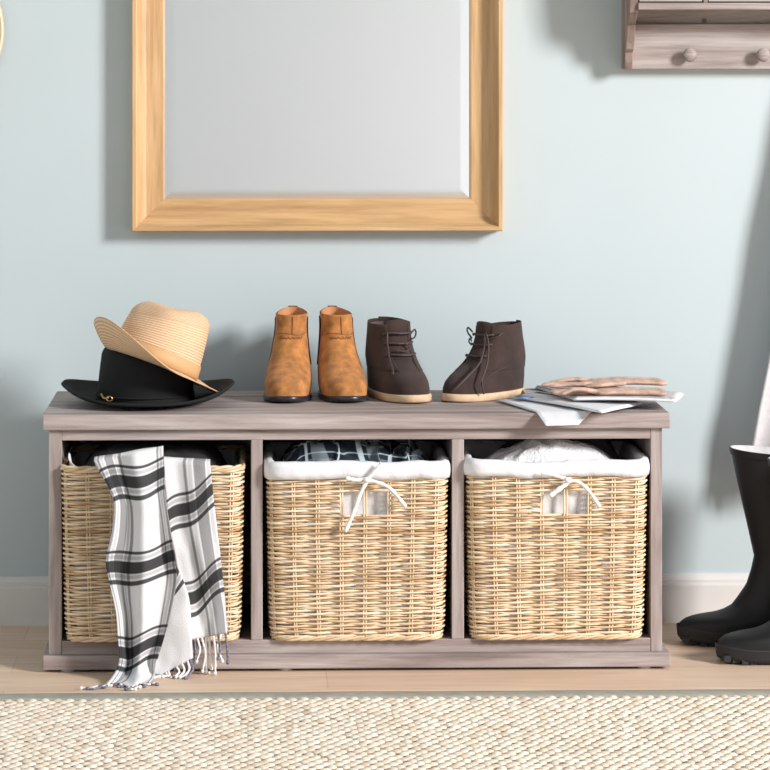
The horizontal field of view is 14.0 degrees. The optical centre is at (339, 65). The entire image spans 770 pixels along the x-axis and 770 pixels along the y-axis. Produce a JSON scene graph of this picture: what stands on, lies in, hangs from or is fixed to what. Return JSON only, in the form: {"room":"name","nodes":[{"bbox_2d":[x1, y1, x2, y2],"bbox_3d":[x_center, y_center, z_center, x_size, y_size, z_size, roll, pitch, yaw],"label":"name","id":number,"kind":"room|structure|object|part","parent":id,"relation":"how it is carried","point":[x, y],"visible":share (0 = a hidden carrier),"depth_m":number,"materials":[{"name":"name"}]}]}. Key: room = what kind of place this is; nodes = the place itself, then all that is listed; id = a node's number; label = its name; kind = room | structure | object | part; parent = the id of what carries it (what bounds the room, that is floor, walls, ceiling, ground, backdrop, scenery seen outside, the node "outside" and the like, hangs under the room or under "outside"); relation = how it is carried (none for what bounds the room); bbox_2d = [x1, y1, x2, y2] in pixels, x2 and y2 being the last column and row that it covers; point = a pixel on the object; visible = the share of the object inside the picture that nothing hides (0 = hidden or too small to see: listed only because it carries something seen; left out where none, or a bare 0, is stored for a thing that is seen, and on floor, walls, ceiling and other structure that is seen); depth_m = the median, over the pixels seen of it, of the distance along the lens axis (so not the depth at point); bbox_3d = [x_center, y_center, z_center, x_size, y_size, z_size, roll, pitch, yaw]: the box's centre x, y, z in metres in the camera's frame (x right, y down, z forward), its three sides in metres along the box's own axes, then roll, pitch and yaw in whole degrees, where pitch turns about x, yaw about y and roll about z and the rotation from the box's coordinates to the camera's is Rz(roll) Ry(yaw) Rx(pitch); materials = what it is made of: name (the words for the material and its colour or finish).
{"room":"entryway","nodes":[
{"label":"entryway","id":0,"kind":"room"},
{"bbox_2d":[0,0,769,575],"bbox_3d":[0.263,-0.298,5.711,6.600,2.600,0.100,0,0,-2],"label":"wall","id":1,"kind":"structure","parent":0,"point":[634,240],"depth_m":5.66,"materials":[{"name":"paint"}]},
{"bbox_2d":[0,6,3,53],"bbox_3d":[-0.749,-0.064,5.585,0.298,0.298,0.088,0,0,-2],"label":"straw hat","id":2,"kind":"object","parent":1,"relation":"hanging from","point":[1,14],"visible":1,"depth_m":5.62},
{"bbox_2d":[132,0,502,231],"bbox_3d":[-0.040,-0.180,5.631,0.663,0.950,0.043,0,0,-2],"label":"wall mirror","id":3,"kind":"object","parent":1,"relation":"attached to","point":[248,115],"visible":1,"depth_m":5.64,"materials":[{"name":"brown wood"}]},
{"bbox_2d":[165,0,468,197],"bbox_3d":[-0.040,-0.180,5.648,0.548,0.835,0.005,0,0,-2],"label":"mirror glass","id":4,"kind":"object","parent":3,"relation":"on","point":[264,98],"depth_m":5.65,"materials":[{"name":"white"}]},
{"bbox_2d":[0,573,748,625],"bbox_3d":[0.264,0.959,5.654,6.600,0.086,0.015,0,0,-2],"label":"baseboard","id":5,"kind":"structure","parent":1,"relation":"attached to","point":[24,600],"depth_m":5.66,"materials":[{"name":"white wood"}]},
{"bbox_2d":[622,0,769,68],"bbox_3d":[0.821,-0.220,5.602,0.620,0.450,0.150,0,0,-2],"label":"shelf rack","id":6,"kind":"object","parent":1,"relation":"attached to","point":[656,34],"visible":1,"depth_m":5.64,"materials":[{"name":"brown wood"}]},
{"bbox_3d":[0.518,-0.220,5.601,0.014,0.450,0.135,0,0,-2],"label":"panel","id":7,"kind":"part","parent":6,"relation":"part of","materials":[{"name":"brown wood"}]},
{"bbox_3d":[0.583,-0.185,5.591,0.112,0.143,0.098,0,0,-2],"label":"drawer","id":8,"kind":"part","parent":6,"relation":"part of","materials":[{"name":"grey wood"}]},
{"bbox_3d":[0.821,-0.106,5.603,0.592,0.012,0.116,0,0,-2],"label":"shelf","id":9,"kind":"part","parent":6,"relation":"part of","materials":[{"name":"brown wood"}]},
{"bbox_3d":[0.882,-0.185,5.600,0.465,0.143,0.098,0,0,-2],"label":"drawer","id":10,"kind":"part","parent":6,"relation":"part of","materials":[{"name":"grey wood"}]},
{"bbox_2d":[752,356,769,446],"bbox_3d":[0.853,0.368,5.603,0.244,0.787,0.024,0,0,-2],"label":"scarf","id":11,"kind":"object","parent":6,"relation":"hanging from","point":[761,437],"visible":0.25,"depth_m":5.60,"materials":[{"name":"white fabric"}]},
{"bbox_2d":[0,622,769,693],"bbox_3d":[0.374,1.027,1.835,6.600,0.050,7.854,0,0,-2],"label":"floor","id":12,"kind":"structure","parent":0,"point":[22,648],"depth_m":5.16,"materials":[{"name":"brown wood"}]},
{"bbox_2d":[43,390,669,671],"bbox_3d":[0.024,0.789,5.390,1.040,0.426,0.381,0,0,-2],"label":"storage bench","id":13,"kind":"object","parent":12,"relation":"on","point":[242,418],"visible":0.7,"depth_m":5.21,"materials":[{"name":"grey wood"}]},
{"bbox_3d":[-0.475,0.788,5.375,0.022,0.372,0.358,0,0,-2],"label":"panel","id":14,"kind":"part","parent":13,"relation":"part of","materials":[{"name":"grey wood"}]},
{"bbox_2d":[61,347,234,406],"bbox_3d":[-0.327,0.519,5.368,0.306,0.106,0.298,0,0,-2],"label":"felt hat","id":15,"kind":"object","parent":13,"relation":"on","point":[125,380],"visible":0.69,"depth_m":5.30,"materials":[{"name":"black fabric"}]},
{"bbox_3d":[-0.333,0.560,5.368,0.172,0.003,0.166,0,0,-2],"label":"hat cord","id":16,"kind":"part","parent":15,"relation":"part of","materials":[{"name":"black fabric"}]},
{"bbox_3d":[-0.331,0.519,5.368,0.166,0.106,0.160,0,0,-2],"label":"crown","id":17,"kind":"part","parent":15,"relation":"part of","materials":[{"name":"black fabric"}]},
{"bbox_2d":[94,301,217,392],"bbox_3d":[-0.310,0.482,5.356,0.210,0.161,0.238,0,0,-29],"label":"straw hat","id":18,"kind":"object","parent":15,"relation":"on","point":[174,340],"visible":0.96,"depth_m":5.29,"materials":[{"name":"beige wicker"}]},
{"bbox_3d":[-0.299,0.459,5.359,0.156,0.113,0.164,21,-10,-2],"label":"crown","id":19,"kind":"part","parent":18,"relation":"part of","materials":[{"name":"wicker"}]},
{"bbox_2d":[60,444,245,641],"bbox_3d":[-0.313,0.797,5.323,0.310,0.310,0.297,0,0,-2],"label":"wicker basket","id":20,"kind":"object","parent":13,"relation":"on","point":[88,503],"visible":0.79,"depth_m":5.18,"materials":[{"name":"beige wicker"}]},
{"bbox_2d":[79,446,229,690],"bbox_3d":[-0.300,0.813,5.127,0.243,0.378,0.185,0,0,-2],"label":"scarf","id":21,"kind":"object","parent":20,"relation":"hanging from","point":[162,504],"visible":1,"depth_m":5.15,"materials":[{"name":"white fabric"}]},
{"bbox_2d":[83,440,227,466],"bbox_3d":[-0.314,0.663,5.323,0.259,0.071,0.239,0,0,-2],"label":"folded garment","id":22,"kind":"object","parent":20,"relation":"in","point":[203,449],"visible":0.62,"depth_m":5.26,"materials":[{"name":"black fabric"}]},
{"bbox_2d":[263,306,311,401],"bbox_3d":[-0.089,0.500,5.461,0.083,0.151,0.220,0,0,1],"label":"boot","id":23,"kind":"object","parent":13,"relation":"on","point":[288,378],"visible":1,"depth_m":5.44,"materials":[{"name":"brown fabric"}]},
{"bbox_2d":[317,306,367,401],"bbox_3d":[0.004,0.500,5.464,0.083,0.151,0.220,0,0,-7],"label":"boot","id":24,"kind":"object","parent":13,"relation":"on","point":[341,375],"visible":1,"depth_m":5.44,"materials":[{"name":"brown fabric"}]},
{"bbox_3d":[0.019,0.788,5.564,0.978,0.372,0.007,0,0,-2],"label":"panel","id":25,"kind":"part","parent":13,"relation":"part of","materials":[{"name":"grey wood"}]},
{"bbox_2d":[263,440,449,640],"bbox_3d":[0.026,0.801,5.325,0.313,0.301,0.315,0,0,-2],"label":"wicker basket","id":26,"kind":"object","parent":13,"relation":"on","point":[359,546],"visible":0.92,"depth_m":5.19,"materials":[{"name":"beige wicker"}]},
{"bbox_2d":[281,439,428,461],"bbox_3d":[0.026,0.659,5.332,0.269,0.070,0.253,0,0,-2],"label":"checked shirt","id":27,"kind":"object","parent":26,"relation":"in","point":[375,450],"visible":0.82,"depth_m":5.25,"materials":[{"name":"black fabric"}]},
{"bbox_3d":[0.024,0.611,5.386,0.978,0.018,0.349,0,0,-2],"label":"rail","id":28,"kind":"part","parent":13,"relation":"part of","materials":[{"name":"grey wood"}]},
{"bbox_2d":[365,316,431,402],"bbox_3d":[0.099,0.507,5.455,0.091,0.136,0.224,0,0,-19],"label":"boot","id":29,"kind":"object","parent":13,"relation":"on","point":[395,373],"visible":1,"depth_m":5.43,"materials":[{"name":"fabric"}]},
{"bbox_2d":[441,320,525,401],"bbox_3d":[0.252,0.509,5.442,0.090,0.134,0.200,0,0,44],"label":"boot","id":30,"kind":"object","parent":13,"relation":"on","point":[493,368],"visible":0.99,"depth_m":5.43,"materials":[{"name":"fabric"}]},
{"bbox_2d":[497,399,592,425],"bbox_3d":[0.387,0.582,5.280,0.227,0.022,0.220,0,0,-2],"label":"newspaper","id":31,"kind":"object","parent":13,"relation":"on","point":[550,414],"visible":0.73,"depth_m":5.21,"materials":[{"name":"white paper"}]},
{"bbox_2d":[509,392,641,412],"bbox_3d":[0.401,0.568,5.335,0.152,0.006,0.333,0,0,-31],"label":"newspaper","id":32,"kind":"object","parent":31,"relation":"on","point":[600,406],"visible":0.76,"depth_m":5.29,"materials":[{"name":"white paper"}]},
{"bbox_2d":[515,395,531,398],"bbox_3d":[0.315,0.565,5.361,0.029,0.001,0.055,0,0,-37],"label":"print","id":33,"kind":"object","parent":32,"relation":"on","point":[516,396],"depth_m":5.37},
{"bbox_2d":[524,388,554,394],"bbox_3d":[0.426,0.563,5.385,0.136,0.003,0.247,0,0,-19],"label":"magazine","id":34,"kind":"object","parent":32,"relation":"on","point":[530,389],"visible":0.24,"depth_m":5.45,"materials":[{"name":"paper"}]},
{"bbox_2d":[535,385,683,401],"bbox_3d":[0.442,0.558,5.337,0.301,0.007,0.165,0,0,25],"label":"newspaper","id":35,"kind":"object","parent":34,"relation":"on","point":[670,396],"visible":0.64,"depth_m":5.27,"materials":[{"name":"white paper"}]},
{"bbox_2d":[550,386,666,395],"bbox_3d":[0.455,0.548,5.319,0.196,0.016,0.094,0,0,2],"label":"glove","id":36,"kind":"object","parent":35,"relation":"on","point":[614,390],"visible":0.99,"depth_m":5.28,"materials":[{"name":"brown leather"}]},
{"bbox_2d":[541,377,666,387],"bbox_3d":[0.451,0.540,5.351,0.214,0.015,0.095,0,0,-4],"label":"glove","id":37,"kind":"object","parent":36,"relation":"on","point":[598,382],"visible":1,"depth_m":5.33,"materials":[{"name":"brown leather"}]},
{"bbox_2d":[464,439,649,639],"bbox_3d":[0.358,0.800,5.335,0.314,0.303,0.315,0,0,-2],"label":"wicker basket","id":38,"kind":"object","parent":13,"relation":"on","point":[554,550],"visible":0.84,"depth_m":5.20,"materials":[{"name":"beige wicker"}]},
{"bbox_2d":[485,439,611,461],"bbox_3d":[0.356,0.658,5.312,0.252,0.068,0.172,0,0,-2],"label":"towel","id":39,"kind":"object","parent":38,"relation":"in","point":[528,450],"visible":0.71,"depth_m":5.26,"materials":[{"name":"white fabric"}]},
{"bbox_2d":[500,439,619,459],"bbox_3d":[0.376,0.651,5.417,0.215,0.054,0.085,0,0,-2],"label":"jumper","id":40,"kind":"object","parent":38,"relation":"in","point":[605,445],"visible":0.23,"depth_m":5.39,"materials":[{"name":"black fabric"}]},
{"bbox_3d":[0.522,0.788,5.404,0.019,0.372,0.358,0,0,-2],"label":"panel","id":41,"kind":"part","parent":13,"relation":"part of","materials":[{"name":"grey wood"}]},
{"bbox_2d":[0,689,769,769],"bbox_3d":[0.072,0.997,4.520,2.150,0.011,0.938,0,0,-2],"label":"rug","id":42,"kind":"object","parent":12,"relation":"on","point":[696,729],"visible":1,"depth_m":4.70,"materials":[{"name":"carpet"}]},
{"bbox_2d":[676,445,769,646],"bbox_3d":[0.726,0.832,5.455,0.283,0.340,0.122,0,0,-2],"label":"rubber boot","id":43,"kind":"object","parent":12,"relation":"on","point":[750,608],"visible":0.94,"depth_m":5.42,"materials":[{"name":"black rubber"}]},
{"bbox_2d":[715,457,769,664],"bbox_3d":[0.772,0.832,5.296,0.283,0.340,0.122,0,0,-7],"label":"rubber boot","id":44,"kind":"object","parent":12,"relation":"on","point":[751,646],"visible":1,"depth_m":5.25,"materials":[{"name":"black rubber"}]}
]}

